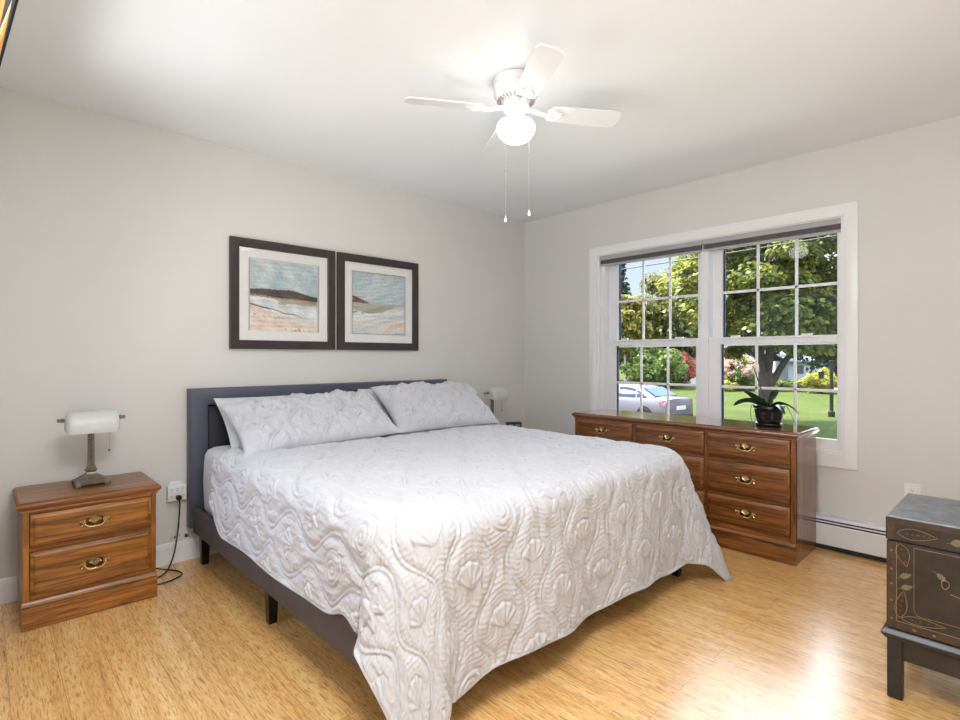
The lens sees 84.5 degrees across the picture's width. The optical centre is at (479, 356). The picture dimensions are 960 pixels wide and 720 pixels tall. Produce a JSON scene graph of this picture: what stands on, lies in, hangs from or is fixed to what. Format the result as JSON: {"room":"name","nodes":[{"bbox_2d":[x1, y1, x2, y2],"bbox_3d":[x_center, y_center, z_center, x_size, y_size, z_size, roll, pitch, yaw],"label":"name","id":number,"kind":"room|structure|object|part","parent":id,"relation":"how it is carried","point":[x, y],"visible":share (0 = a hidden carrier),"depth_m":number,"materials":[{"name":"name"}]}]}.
{"room":"bedroom","nodes":[
{"label":"bedroom","id":0,"kind":"room"},
{"bbox_2d":[0,87,523,578],"bbox_3d":[-1.015,-0.053,3.783,4.170,2.440,0.150,0,0,-43],"label":"wall","id":1,"kind":"structure","parent":0,"point":[115,232],"depth_m":2.96,"materials":[{"name":"beige paint"}]},
{"bbox_2d":[0,537,217,604],"bbox_3d":[-0.970,1.109,3.713,3.840,0.115,0.014,0,0,-43],"label":"baseboard","id":2,"kind":"structure","parent":1,"relation":"attached to","point":[187,549],"depth_m":2.96,"materials":[{"name":"white paint"}]},
{"bbox_2d":[167,480,186,501],"bbox_3d":[-1.717,0.760,2.994,0.096,0.106,0.035,0,0,-43],"label":"adapter","id":3,"kind":"object","parent":1,"relation":"attached to","point":[174,488],"visible":1,"depth_m":2.98,"materials":[{"name":"white plastic"}]},
{"bbox_3d":[-1.727,0.716,3.002,0.064,0.018,0.008,0,0,-43],"label":"wall plate","id":4,"kind":"part","parent":3,"relation":"part of","materials":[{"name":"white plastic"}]},
{"bbox_2d":[229,236,334,349],"bbox_3d":[-1.258,-0.388,3.427,0.692,0.680,0.027,0,0,-43],"label":"framed picture","id":5,"kind":"object","parent":1,"relation":"attached to","point":[283,277],"visible":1,"depth_m":3.41,"materials":[{"name":"black glass"}]},
{"bbox_2d":[250,258,317,332],"bbox_3d":[-1.264,-0.388,3.433,0.446,0.452,0.001,0,0,-43],"label":"painting","id":6,"kind":"object","parent":5,"relation":"attached to","point":[283,295],"depth_m":3.42},
{"bbox_2d":[337,252,418,350],"bbox_3d":[-0.740,-0.388,3.916,0.692,0.680,0.027,0,0,-43],"label":"framed picture","id":7,"kind":"object","parent":1,"relation":"attached to","point":[378,300],"visible":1,"depth_m":3.90,"materials":[{"name":"black glass"}]},
{"bbox_2d":[353,271,403,334],"bbox_3d":[-0.745,-0.388,3.922,0.446,0.440,0.001,0,0,-43],"label":"painting","id":8,"kind":"object","parent":7,"relation":"attached to","point":[378,300],"depth_m":3.92},
{"bbox_2d":[0,0,959,222],"bbox_3d":[0.228,-1.348,1.622,5.330,0.150,5.000,0,0,-43],"label":"ceiling","id":9,"kind":"structure","parent":0,"point":[700,89],"depth_m":2.41,"materials":[{"name":"white paint"}]},
{"bbox_2d":[405,44,620,221],"bbox_3d":[0.165,-0.944,2.434,0.768,0.659,0.768,0,0,34],"label":"ceiling fan","id":10,"kind":"object","parent":9,"relation":"hanging from","point":[516,90],"visible":1,"depth_m":2.38,"materials":[{"name":"white metal"}]},
{"bbox_3d":[-0.164,-1.133,2.367,0.342,0.032,0.113,0,0,-11],"label":"blade","id":11,"kind":"part","parent":10,"relation":"part of","materials":[{"name":"white wood"}]},
{"bbox_3d":[0.098,-1.133,2.763,0.113,0.032,0.342,0,0,-11],"label":"blade","id":12,"kind":"part","parent":10,"relation":"part of","materials":[{"name":"white wood"}]},
{"bbox_3d":[0.117,-0.862,2.422,0.015,0.496,0.015,0,0,-43],"label":"pull chain","id":13,"kind":"part","parent":10,"relation":"part of","materials":[{"name":"metal"}]},
{"bbox_3d":[0.165,-1.034,2.434,0.176,0.105,0.176,0,0,-43],"label":"glass globe","id":14,"kind":"part","parent":10,"relation":"part of"},
{"bbox_3d":[0.232,-1.133,2.105,0.113,0.032,0.342,0,0,-11],"label":"blade","id":15,"kind":"part","parent":10,"relation":"part of","materials":[{"name":"white wood"}]},
{"bbox_3d":[0.494,-1.133,2.501,0.342,0.032,0.113,0,0,-11],"label":"blade","id":16,"kind":"part","parent":10,"relation":"part of","materials":[{"name":"white wood"}]},
{"bbox_2d":[0,547,959,719],"bbox_3d":[0.162,1.242,1.560,5.150,0.150,5.000,0,0,-43],"label":"floor","id":17,"kind":"structure","parent":0,"point":[775,640],"depth_m":2.02,"materials":[{"name":"brown wood"}]},
{"bbox_2d":[12,471,161,631],"bbox_3d":[-1.878,0.894,2.536,0.534,0.545,0.430,0,0,-43],"label":"nightstand","id":18,"kind":"object","parent":17,"relation":"on","point":[87,549],"visible":1,"depth_m":2.39,"materials":[{"name":"brown wood"}]},
{"bbox_3d":[-1.759,0.938,2.412,0.446,0.198,0.033,0,0,-43],"label":"drawer","id":19,"kind":"part","parent":18,"relation":"part of","materials":[{"name":"brown wood"}]},
{"bbox_3d":[-1.759,0.749,2.412,0.446,0.143,0.033,0,0,-43],"label":"drawer","id":20,"kind":"part","parent":18,"relation":"part of","materials":[{"name":"brown wood"}]},
{"bbox_2d":[57,410,125,488],"bbox_3d":[-1.888,0.442,2.571,0.272,0.361,0.176,0,0,-43],"label":"desk lamp","id":21,"kind":"object","parent":18,"relation":"on","point":[99,421],"visible":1,"depth_m":2.54,"materials":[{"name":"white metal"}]},
{"bbox_3d":[-1.868,0.312,2.550,0.208,0.103,0.120,0,0,-43],"label":"lamp shade","id":22,"kind":"part","parent":21,"relation":"part of","materials":[{"name":"white glass"}]},
{"bbox_3d":[-1.739,0.934,2.390,0.125,0.047,0.027,0,0,-43],"label":"handle","id":23,"kind":"part","parent":18,"relation":"part of","materials":[{"name":"gold metal"}]},
{"bbox_3d":[-1.739,0.745,2.390,0.125,0.047,0.027,0,0,-43],"label":"handle","id":24,"kind":"part","parent":18,"relation":"part of","materials":[{"name":"gold metal"}]},
{"bbox_2d":[156,495,182,584],"bbox_3d":[-1.678,0.974,2.833,0.195,0.387,0.248,0,0,-43],"label":"power cord","id":25,"kind":"object","parent":17,"relation":"on","point":[178,497],"visible":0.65,"depth_m":2.91,"materials":[{"name":"black plastic"}]},
{"bbox_2d":[187,379,681,669],"bbox_3d":[-0.285,0.675,2.932,1.895,0.984,2.052,0,0,-43],"label":"bed","id":26,"kind":"object","parent":17,"relation":"on","point":[206,427],"visible":0.15,"depth_m":2.99,"materials":[{"name":"fabric"}]},
{"bbox_3d":[-1.555,1.072,2.985,0.048,0.190,0.048,0,0,-43],"label":"leg","id":27,"kind":"part","parent":26,"relation":"part of","materials":[{"name":"black wood"}]},
{"bbox_2d":[203,445,230,515],"bbox_3d":[-0.265,0.692,2.917,1.818,0.369,1.947,0,0,-43],"label":"mattress","id":28,"kind":"object","parent":26,"relation":"on","point":[210,455],"visible":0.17,"depth_m":2.91,"materials":[{"name":"white fabric"}]},
{"bbox_2d":[214,391,353,447],"bbox_3d":[-1.088,0.405,3.219,0.900,0.335,0.324,0,0,-43],"label":"pillow","id":29,"kind":"object","parent":28,"relation":"on","point":[235,441],"visible":0.1,"depth_m":2.96,"materials":[{"name":"white fabric"}]},
{"bbox_2d":[357,389,393,423],"bbox_3d":[-0.419,0.392,3.851,0.880,0.335,0.324,0,0,-43],"label":"pillow","id":30,"kind":"object","parent":28,"relation":"on","point":[369,391],"visible":0.02,"depth_m":3.63,"materials":[{"name":"white fabric"}]},
{"bbox_2d":[208,424,732,719],"bbox_3d":[-0.039,0.819,2.739,2.111,0.695,1.827,0,0,-43],"label":"quilt","id":31,"kind":"object","parent":28,"relation":"on","point":[452,556],"visible":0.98,"depth_m":1.97,"materials":[{"name":"white fabric"}]},
{"bbox_2d":[218,389,401,453],"bbox_3d":[-0.963,0.355,3.101,0.952,0.306,0.393,0,0,-43],"label":"pillow sham","id":32,"kind":"object","parent":31,"relation":"on","point":[294,420],"visible":0.94,"depth_m":2.96,"materials":[{"name":"white fabric"}]},
{"bbox_2d":[370,380,498,433],"bbox_3d":[-0.300,0.333,3.710,0.830,0.318,0.397,0,0,-39],"label":"pillow sham","id":33,"kind":"object","parent":31,"relation":"on","point":[414,406],"visible":0.99,"depth_m":3.58,"materials":[{"name":"white fabric"}]},
{"bbox_3d":[-0.975,0.579,3.660,1.715,0.616,0.035,0,0,-43],"label":"headboard panel","id":34,"kind":"part","parent":26,"relation":"part of","materials":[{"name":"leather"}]},
{"bbox_3d":[-0.916,1.072,2.323,0.048,0.190,0.048,0,0,-43],"label":"leg","id":35,"kind":"part","parent":26,"relation":"part of","materials":[{"name":"black wood"}]},
{"bbox_3d":[-0.931,0.927,2.275,0.034,0.144,1.984,0,0,-43],"label":"rail","id":36,"kind":"part","parent":26,"relation":"part of","materials":[{"name":"grey fabric"}]},
{"bbox_3d":[1.050,1.072,2.824,0.048,0.190,0.048,0,0,-43],"label":"leg","id":37,"kind":"part","parent":26,"relation":"part of","materials":[{"name":"black wood"}]},
{"bbox_2d":[572,409,819,565],"bbox_3d":[1.368,0.796,3.614,0.433,0.742,1.544,0,0,-43],"label":"dresser","id":38,"kind":"object","parent":17,"relation":"on","point":[755,485],"visible":0.53,"depth_m":3.16,"materials":[{"name":"brown wood"}]},
{"bbox_3d":[0.879,0.536,3.836,0.027,0.047,0.125,0,0,-43],"label":"handle","id":39,"kind":"part","parent":38,"relation":"part of","materials":[{"name":"gold metal"}]},
{"bbox_3d":[0.901,0.540,3.856,0.033,0.138,0.462,0,0,-43],"label":"drawer","id":40,"kind":"part","parent":38,"relation":"part of","materials":[{"name":"brown wood"}]},
{"bbox_3d":[1.224,0.536,3.470,0.027,0.047,0.125,0,0,-43],"label":"handle","id":41,"kind":"part","parent":38,"relation":"part of","materials":[{"name":"gold metal"}]},
{"bbox_3d":[1.246,0.540,3.491,0.033,0.138,0.467,0,0,-43],"label":"drawer","id":42,"kind":"part","parent":38,"relation":"part of","materials":[{"name":"brown wood"}]},
{"bbox_3d":[1.246,0.732,3.491,0.033,0.191,0.467,0,0,-43],"label":"drawer","id":43,"kind":"part","parent":38,"relation":"part of","materials":[{"name":"brown wood"}]},
{"bbox_3d":[1.246,0.930,3.491,0.033,0.165,0.467,0,0,-43],"label":"drawer","id":44,"kind":"part","parent":38,"relation":"part of","materials":[{"name":"brown wood"}]},
{"bbox_3d":[1.560,0.927,3.115,0.027,0.047,0.125,0,0,-43],"label":"handle","id":45,"kind":"part","parent":38,"relation":"part of","materials":[{"name":"gold metal"}]},
{"bbox_3d":[1.560,0.728,3.115,0.027,0.047,0.125,0,0,-43],"label":"handle","id":46,"kind":"part","parent":38,"relation":"part of","materials":[{"name":"gold metal"}]},
{"bbox_3d":[1.560,0.536,3.115,0.027,0.047,0.125,0,0,-43],"label":"handle","id":47,"kind":"part","parent":38,"relation":"part of","materials":[{"name":"gold metal"}]},
{"bbox_3d":[1.581,0.930,3.136,0.033,0.165,0.462,0,0,-43],"label":"drawer","id":48,"kind":"part","parent":38,"relation":"part of","materials":[{"name":"brown wood"}]},
{"bbox_3d":[1.581,0.732,3.136,0.033,0.191,0.462,0,0,-43],"label":"drawer","id":49,"kind":"part","parent":38,"relation":"part of","materials":[{"name":"brown wood"}]},
{"bbox_3d":[1.581,0.540,3.136,0.033,0.138,0.462,0,0,-43],"label":"drawer","id":50,"kind":"part","parent":38,"relation":"part of","materials":[{"name":"brown wood"}]},
{"bbox_2d":[734,367,798,426],"bbox_3d":[1.776,0.245,3.263,0.190,0.361,0.345,0,0,-43],"label":"potted orchid","id":51,"kind":"object","parent":38,"relation":"on","point":[768,414],"visible":1,"depth_m":3.23,"materials":[{"name":"green plant"}]},
{"bbox_3d":[1.783,0.359,3.266,0.174,0.114,0.174,0,0,-43],"label":"pot","id":52,"kind":"part","parent":51,"relation":"part of","materials":[{"name":"black ceramic"}]},
{"bbox_2d":[881,621,959,700],"bbox_3d":[1.802,1.048,1.699,0.453,0.238,0.758,0,0,-43],"label":"stand","id":53,"kind":"object","parent":17,"relation":"on","point":[902,646],"visible":0.54,"depth_m":1.77,"materials":[{"name":"black paint"}]},
{"bbox_3d":[1.428,1.064,1.817,0.042,0.206,0.042,0,0,-43],"label":"leg","id":54,"kind":"part","parent":53,"relation":"part of","materials":[{"name":"black paint"}]},
{"bbox_2d":[886,493,959,647],"bbox_3d":[1.802,0.736,1.698,0.431,0.387,0.734,0,0,-43],"label":"chest","id":55,"kind":"object","parent":53,"relation":"on","point":[923,532],"visible":1,"depth_m":1.76,"materials":[{"name":"black paint"}]},
{"bbox_3d":[1.802,0.584,1.699,0.429,0.084,0.734,0,0,-43],"label":"lid","id":56,"kind":"part","parent":55,"relation":"part of","materials":[{"name":"black paint"}]},
{"bbox_3d":[0.121,0.894,4.423,0.534,0.545,0.430,0,0,-43],"label":"nightstand","id":57,"kind":"object","parent":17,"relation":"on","visible":0},
{"bbox_2d":[484,387,507,423],"bbox_3d":[0.118,0.442,4.471,0.176,0.361,0.272,0,0,37],"label":"desk lamp","id":58,"kind":"object","parent":57,"relation":"on","point":[500,393],"visible":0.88,"depth_m":4.40,"materials":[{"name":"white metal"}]},
{"bbox_3d":[0.140,0.312,4.454,0.120,0.103,0.208,0,0,37],"label":"lamp shade","id":59,"kind":"part","parent":58,"relation":"part of","materials":[{"name":"white glass"}]},
{"bbox_2d":[505,422,521,426],"bbox_3d":[0.286,0.590,4.509,0.130,0.064,0.072,0,0,-8],"label":"alarm clock","id":60,"kind":"object","parent":57,"relation":"on","point":[518,424],"visible":0.52,"depth_m":4.48,"materials":[{"name":"black plastic"}]},
{"bbox_2d":[524,116,959,524],"bbox_3d":[2.100,-0.053,3.390,0.180,2.440,4.700,0,0,-43],"label":"wall","id":61,"kind":"structure","parent":0,"point":[905,184],"depth_m":3.08,"materials":[{"name":"beige paint"}]},
{"bbox_2d":[597,216,843,455],"bbox_3d":[1.647,-0.122,3.862,0.170,1.438,1.754,0,0,-43],"label":"window","id":62,"kind":"structure","parent":61,"relation":"in","point":[711,340],"depth_m":3.80,"materials":[{"name":"white paint"}]},
{"bbox_2d":[600,240,702,266],"bbox_3d":[1.312,-0.796,4.128,0.044,0.082,0.861,0,0,-43],"label":"roller blind","id":63,"kind":"object","parent":62,"relation":"attached to","point":[693,247],"visible":0.98,"depth_m":4.08,"materials":[{"name":"grey fabric"}]},
{"bbox_3d":[1.315,-0.763,4.130,0.037,0.016,0.857,0,0,-43],"label":"rail","id":64,"kind":"part","parent":63,"relation":"part of","materials":[{"name":"grey fabric"}]},
{"bbox_3d":[1.337,0.204,4.141,0.046,0.702,0.824,0,0,-43],"label":"sash","id":65,"kind":"part","parent":62,"relation":"part of","materials":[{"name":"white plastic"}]},
{"bbox_3d":[1.373,-0.443,4.175,0.036,0.730,0.800,0,0,-43],"label":"sash","id":66,"kind":"part","parent":62,"relation":"part of","materials":[{"name":"white plastic"}]},
{"bbox_2d":[702,218,840,251],"bbox_3d":[1.906,-0.796,3.499,0.044,0.082,0.857,0,0,-43],"label":"roller blind","id":67,"kind":"object","parent":62,"relation":"attached to","point":[831,226],"visible":0.84,"depth_m":3.46,"materials":[{"name":"grey fabric"}]},
{"bbox_3d":[1.909,-0.763,3.501,0.037,0.016,0.853,0,0,-43],"label":"rail","id":68,"kind":"part","parent":67,"relation":"part of","materials":[{"name":"grey fabric"}]},
{"bbox_3d":[1.925,0.204,3.518,0.046,0.702,0.797,0,0,-43],"label":"sash","id":69,"kind":"part","parent":62,"relation":"part of","materials":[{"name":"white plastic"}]},
{"bbox_3d":[1.961,-0.443,3.552,0.036,0.730,0.773,0,0,-43],"label":"sash","id":70,"kind":"part","parent":62,"relation":"part of","materials":[{"name":"white plastic"}]},
{"bbox_2d":[589,201,857,469],"bbox_3d":[1.576,-0.122,3.798,0.021,1.583,1.887,0,0,-43],"label":"trim","id":71,"kind":"structure","parent":61,"relation":"attached to","point":[849,210],"depth_m":3.19,"materials":[{"name":"white paint"}]},
{"bbox_2d":[816,512,886,562],"bbox_3d":[1.959,1.063,3.360,0.066,0.196,3.850,0,0,-43],"label":"baseboard heater","id":72,"kind":"object","parent":61,"relation":"attached to","point":[864,539],"visible":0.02,"depth_m":3.10,"materials":[{"name":"white metal"}]},
{"bbox_2d":[904,482,920,496],"bbox_3d":[2.400,0.762,2.935,0.008,0.116,0.072,0,0,-43],"label":"wall outlet","id":73,"kind":"object","parent":61,"relation":"attached to","point":[911,488],"visible":0.49,"depth_m":2.94,"materials":[{"name":"white plastic"}]},
{"bbox_3d":[-1.447,-0.053,1.313,0.150,2.440,2.850,0,0,-43],"label":"wall","id":74,"kind":"structure","parent":0,"visible":0},
{"bbox_2d":[0,0,18,65],"bbox_3d":[-0.805,-0.635,0.887,0.164,0.808,0.800,0,0,-43],"label":"framed picture","id":75,"kind":"object","parent":74,"relation":"attached to","point":[7,7],"visible":1,"depth_m":1.11},
{"label":"outside","id":76,"kind":"structure","parent":0,"visible":0},
{"bbox_2d":[621,235,836,269],"bbox_3d":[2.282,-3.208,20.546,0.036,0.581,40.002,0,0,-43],"label":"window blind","id":77,"kind":"object","parent":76,"point":[833,235],"visible":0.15,"depth_m":14.92,"materials":[{"name":"white plastic"}]},
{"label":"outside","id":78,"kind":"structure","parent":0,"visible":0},
{"bbox_3d":[-10.554,2.561,39.095,3.600,0.012,55.400,0,0,-43],"label":"driveway","id":79,"kind":"object","parent":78,"visible":0},
{"bbox_2d":[619,384,692,415],"bbox_3d":[6.134,1.839,21.342,1.830,1.513,4.630,0,0,-33],"label":"car","id":80,"kind":"object","parent":79,"relation":"on","point":[654,396],"visible":0.4,"depth_m":19.82,"materials":[{"name":"silver metal"}]},
{"bbox_3d":[7.385,1.880,19.441,0.540,0.150,0.042,0,0,-33],"label":"license plate","id":81,"kind":"part","parent":80,"relation":"part of","materials":[{"name":"white metal"}]},
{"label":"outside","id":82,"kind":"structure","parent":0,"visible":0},
{"bbox_2d":[619,369,836,438],"bbox_3d":[17.907,2.717,55.926,94.700,0.300,140.000,0,0,-43],"label":"lawn","id":83,"kind":"structure","parent":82,"point":[813,408],"depth_m":26.67,"materials":[{"name":"green plant"}]},
{"bbox_2d":[619,264,631,367],"bbox_3d":[14.378,-5.096,56.032,5.674,15.426,5.718,0,0,-36],"label":"conifer","id":84,"kind":"object","parent":83,"relation":"on","point":[624,287],"visible":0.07,"depth_m":55.24,"materials":[{"name":"green plant"}]},
{"bbox_2d":[619,294,653,380],"bbox_3d":[12.412,-1.366,44.972,4.318,7.974,4.536,0,0,-43],"label":"birch tree","id":85,"kind":"object","parent":83,"relation":"on","point":[631,312],"visible":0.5,"depth_m":43.88,"materials":[{"name":"green plant"}]},
{"bbox_2d":[619,347,688,387],"bbox_3d":[14.075,0.851,42.894,5.430,4.199,5.208,0,0,-43],"label":"shrub","id":86,"kind":"object","parent":83,"relation":"on","point":[654,367],"visible":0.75,"depth_m":41.69,"materials":[{"name":"green plant"}]},
{"bbox_2d":[637,267,697,361],"bbox_3d":[18.382,-2.747,49.893,9.049,10.728,8.474,0,0,-43],"label":"round tree","id":87,"kind":"object","parent":83,"relation":"on","point":[658,316],"visible":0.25,"depth_m":47.76,"materials":[{"name":"green plant"}]},
{"bbox_2d":[665,354,687,386],"bbox_3d":[15.952,1.146,44.441,2.987,3.089,2.606,0,0,-13],"label":"shrub","id":88,"kind":"object","parent":83,"relation":"on","point":[682,360],"visible":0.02,"depth_m":44.17,"materials":[{"name":"green plant"}]},
{"bbox_2d":[679,351,695,383],"bbox_3d":[17.714,1.069,45.989,2.108,3.161,2.298,0,0,-43],"label":"shrub","id":89,"kind":"object","parent":83,"relation":"on","point":[691,369],"visible":0.56,"depth_m":45.52,"materials":[{"name":"red plant"}]},
{"bbox_2d":[683,346,748,383],"bbox_3d":[21.565,0.167,51.702,6.000,4.800,6.650,0,0,0],"label":"house","id":90,"kind":"structure","parent":83,"relation":"on","point":[693,381],"depth_m":48.73,"materials":[{"name":"white"}]},
{"bbox_2d":[724,378,739,391],"bbox_3d":[18.302,2.189,39.391,1.980,1.165,1.814,0,0,-43],"label":"shrub","id":91,"kind":"object","parent":83,"relation":"on","point":[726,382],"visible":0.42,"depth_m":38.77,"materials":[{"name":"yellow plant"}]},
{"bbox_2d":[724,354,759,390],"bbox_3d":[19.777,1.247,40.408,3.365,3.351,3.344,0,0,-40],"label":"hydrangea","id":92,"kind":"object","parent":83,"relation":"on","point":[746,373],"visible":0.7,"depth_m":39.51,"materials":[{"name":"pink plant"}]},
{"bbox_2d":[655,233,836,403],"bbox_3d":[10.784,-1.994,19.171,7.865,9.247,7.796,0,0,4],"label":"maple tree","id":93,"kind":"object","parent":83,"relation":"on","point":[817,306],"visible":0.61,"depth_m":17.49,"materials":[{"name":"green plant"}]},
{"bbox_2d":[742,380,754,390],"bbox_3d":[20.872,2.101,39.975,1.992,1.231,1.956,0,0,-43],"label":"shrub","id":94,"kind":"object","parent":83,"relation":"on","point":[753,384],"visible":0.18,"depth_m":39.84,"materials":[{"name":"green plant"}]},
{"bbox_2d":[734,287,781,356],"bbox_3d":[30.704,-2.922,57.768,9.410,11.079,9.251,0,0,42],"label":"shade tree","id":95,"kind":"object","parent":83,"relation":"on","point":[777,351],"visible":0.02,"depth_m":57.37,"materials":[{"name":"green plant"}]},
{"bbox_2d":[774,379,788,390],"bbox_3d":[21.724,2.151,39.281,1.928,1.224,2.058,0,0,-43],"label":"shrub","id":96,"kind":"object","parent":83,"relation":"on","point":[780,383],"visible":0.29,"depth_m":38.71,"materials":[{"name":"green plant"}]},
{"bbox_2d":[785,377,806,391],"bbox_3d":[23.457,2.159,39.116,1.798,1.324,1.729,0,0,-43],"label":"shrub","id":97,"kind":"object","parent":83,"relation":"on","point":[790,382],"visible":0.41,"depth_m":38.90,"materials":[{"name":"green plant"}]},
{"bbox_2d":[772,352,829,379],"bbox_3d":[38.034,0.947,61.425,8.600,3.240,6.800,0,0,0],"label":"house","id":98,"kind":"structure","parent":83,"relation":"on","point":[788,372],"depth_m":58.43,"materials":[{"name":"grey"}]},
{"bbox_2d":[791,267,836,378],"bbox_3d":[31.531,-3.000,45.816,9.949,11.234,9.700,0,0,-34],"label":"shade tree","id":99,"kind":"object","parent":83,"relation":"on","point":[824,359],"visible":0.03,"depth_m":46.00,"materials":[{"name":"green plant"}]},
{"bbox_2d":[797,367,836,393],"bbox_3d":[23.861,1.741,36.999,2.700,2.046,2.523,0,0,-17],"label":"shrub","id":100,"kind":"object","parent":83,"relation":"on","point":[811,381],"visible":0.7,"depth_m":36.57,"materials":[{"name":"yellow plant"}]},
{"bbox_2d":[817,361,834,416],"bbox_3d":[14.706,1.367,22.495,0.690,2.400,0.260,0,0,0],"label":"lantern post","id":101,"kind":"object","parent":83,"relation":"on","point":[831,413],"visible":0.96,"depth_m":22.44,"materials":[{"name":"black plastic"}]},
{"bbox_3d":[14.951,1.367,22.495,0.200,2.400,0.200,0,0,0],"label":"post","id":102,"kind":"part","parent":101,"relation":"part of","materials":[{"name":"black plastic"}]}
]}

